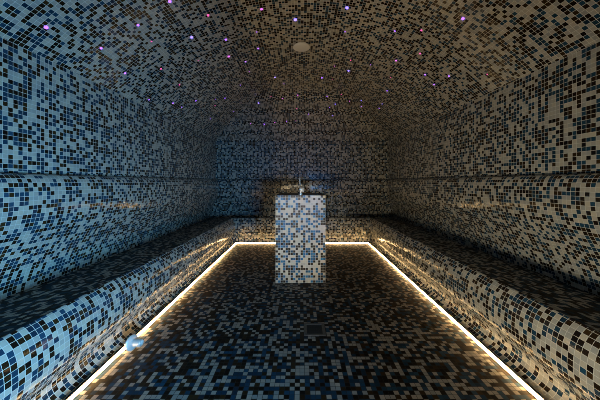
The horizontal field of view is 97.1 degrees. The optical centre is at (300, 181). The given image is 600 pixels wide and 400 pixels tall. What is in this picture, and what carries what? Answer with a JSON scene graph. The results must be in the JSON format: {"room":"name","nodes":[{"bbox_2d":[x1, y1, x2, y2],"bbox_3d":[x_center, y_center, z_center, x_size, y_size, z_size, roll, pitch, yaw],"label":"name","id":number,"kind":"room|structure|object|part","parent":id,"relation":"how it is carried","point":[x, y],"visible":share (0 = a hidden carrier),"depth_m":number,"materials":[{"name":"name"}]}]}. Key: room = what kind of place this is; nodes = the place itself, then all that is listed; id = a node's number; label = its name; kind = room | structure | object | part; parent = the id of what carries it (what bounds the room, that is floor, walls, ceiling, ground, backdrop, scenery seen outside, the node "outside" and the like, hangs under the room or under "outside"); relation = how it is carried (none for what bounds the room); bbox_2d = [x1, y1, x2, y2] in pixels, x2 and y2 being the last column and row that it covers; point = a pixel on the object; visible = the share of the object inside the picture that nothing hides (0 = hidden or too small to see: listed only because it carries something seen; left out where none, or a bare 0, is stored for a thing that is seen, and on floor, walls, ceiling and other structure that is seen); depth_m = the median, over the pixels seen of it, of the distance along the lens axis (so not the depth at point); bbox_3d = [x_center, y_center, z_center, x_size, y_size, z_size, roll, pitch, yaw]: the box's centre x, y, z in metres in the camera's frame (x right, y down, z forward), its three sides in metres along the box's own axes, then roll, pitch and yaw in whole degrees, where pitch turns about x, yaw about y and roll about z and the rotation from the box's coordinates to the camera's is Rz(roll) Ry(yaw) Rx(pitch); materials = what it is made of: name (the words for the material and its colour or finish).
{"room":"spa","nodes":[
{"label":"spa","id":0,"kind":"room"},
{"bbox_2d":[0,36,215,178],"bbox_3d":[-1.623,-0.415,2.345,0.025,0.730,5.390,0,0,0],"label":"wall","id":1,"kind":"structure","parent":0,"point":[54,119],"depth_m":1.92,"materials":[{"name":"tile"}]},
{"bbox_2d":[0,0,599,140],"bbox_3d":[0.020,-1.120,2.333,3.260,0.680,5.365,0,0,0],"label":"ceiling","id":2,"kind":"structure","parent":0,"point":[507,41],"depth_m":2.36,"materials":[{"name":"tile"}]},
{"bbox_2d":[293,42,309,51],"bbox_3d":[0.005,-1.454,2.836,0.182,0.052,0.182,0,0,0],"label":"ceiling vent","id":3,"kind":"object","parent":2,"relation":"in","point":[300,46],"visible":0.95,"depth_m":2.81,"materials":[{"name":"white plastic"}]},
{"bbox_2d":[216,141,387,178],"bbox_3d":[0.020,-0.415,5.027,3.310,0.730,0.025,0,0,0],"label":"wall","id":4,"kind":"structure","parent":0,"point":[234,159],"depth_m":5.01,"materials":[{"name":"tile"}]},
{"bbox_2d":[64,243,545,399],"bbox_3d":[0.020,1.050,2.155,2.550,0.001,5.010,0,0,0],"label":"floor","id":5,"kind":"structure","parent":0,"point":[237,333],"depth_m":1.68,"materials":[{"name":"tile"}]},
{"bbox_2d":[124,334,143,350],"bbox_3d":[-1.025,0.987,1.627,0.102,0.090,0.084,0,0,-32],"label":"steam nozzle","id":6,"kind":"object","parent":5,"relation":"on","point":[133,341],"visible":1,"depth_m":1.61,"materials":[{"name":"silver metal"}]},
{"bbox_2d":[131,339,143,346],"bbox_3d":[-1.004,0.988,1.627,0.054,0.045,0.044,0,0,6],"label":"outlet","id":7,"kind":"object","parent":6,"relation":"attached to","point":[134,342],"depth_m":1.61,"materials":[{"name":"silver metal"}]},
{"bbox_2d":[0,173,599,399],"bbox_3d":[0.020,0.500,2.425,3.570,1.101,5.490,0,0,0],"label":"tiled bench","id":8,"kind":"object","parent":5,"relation":"on","point":[87,262],"visible":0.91,"depth_m":1.85,"materials":[{"name":"tile"}]},
{"bbox_3d":[-1.656,0.322,2.425,0.218,0.746,5.490,0,0,0],"label":"backrest","id":9,"kind":"part","parent":8,"relation":"part of","materials":[{"name":"tile"}]},
{"bbox_3d":[-1.483,0.660,2.425,0.564,0.069,5.490,0,0,0],"label":"seat","id":10,"kind":"part","parent":8,"relation":"part of","materials":[{"name":"tile"}]},
{"bbox_3d":[-1.168,0.838,2.143,0.066,0.424,4.926,0,0,0],"label":"panel","id":11,"kind":"part","parent":8,"relation":"part of","materials":[{"name":"tile"}]},
{"bbox_3d":[0.020,0.838,4.573,2.442,0.424,0.066,0,0,0],"label":"panel","id":12,"kind":"part","parent":8,"relation":"part of","materials":[{"name":"tile"}]},
{"bbox_3d":[0.020,0.322,5.061,3.570,0.746,0.218,0,0,0],"label":"backrest","id":13,"kind":"part","parent":8,"relation":"part of","materials":[{"name":"tile"}]},
{"bbox_3d":[1.208,0.838,2.143,0.066,0.424,4.926,0,0,0],"label":"panel","id":14,"kind":"part","parent":8,"relation":"part of","materials":[{"name":"tile"}]},
{"bbox_3d":[1.523,0.660,2.425,0.564,0.069,5.490,0,0,0],"label":"seat","id":15,"kind":"part","parent":8,"relation":"part of","materials":[{"name":"tile"}]},
{"bbox_3d":[1.696,0.322,2.425,0.218,0.746,5.490,0,0,0],"label":"backrest","id":16,"kind":"part","parent":8,"relation":"part of","materials":[{"name":"tile"}]},
{"bbox_2d":[276,175,325,282],"bbox_3d":[-0.005,0.489,3.007,0.520,1.122,0.536,0,0,0],"label":"pedestal","id":17,"kind":"object","parent":5,"relation":"on","point":[300,217],"visible":1,"depth_m":2.75,"materials":[{"name":"tile"}]},
{"bbox_2d":[277,193,323,194],"bbox_3d":[-0.005,0.174,3.015,0.512,0.081,0.512,0,0,0],"label":"basin","id":18,"kind":"object","parent":17,"relation":"in","point":[279,193],"depth_m":3.22,"materials":[{"name":"black stone"}]},
{"bbox_2d":[298,175,304,194],"bbox_3d":[0.004,0.031,2.777,0.066,0.206,0.078,0,0,0],"label":"faucet","id":19,"kind":"object","parent":17,"relation":"on","point":[301,189],"depth_m":2.78,"materials":[{"name":"grey metal"}]},
{"bbox_2d":[66,242,543,399],"bbox_3d":[0.020,1.038,2.104,2.266,0.024,4.828,0,0,0],"label":"led strip","id":20,"kind":"object","parent":5,"relation":"on","point":[96,374],"visible":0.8,"depth_m":1.84,"materials":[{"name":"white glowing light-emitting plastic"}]},
{"bbox_2d":[304,323,325,335],"bbox_3d":[0.096,1.048,1.886,0.150,0.004,0.154,0,0,0],"label":"floor drain","id":21,"kind":"object","parent":5,"relation":"on","point":[310,329],"visible":1,"depth_m":1.88,"materials":[{"name":"grey metal"}]},
{"bbox_2d":[388,41,599,178],"bbox_3d":[1.663,-0.415,2.345,0.025,0.730,5.390,0,0,0],"label":"wall","id":22,"kind":"structure","parent":0,"point":[544,121],"depth_m":1.99,"materials":[{"name":"tile"}]}
]}

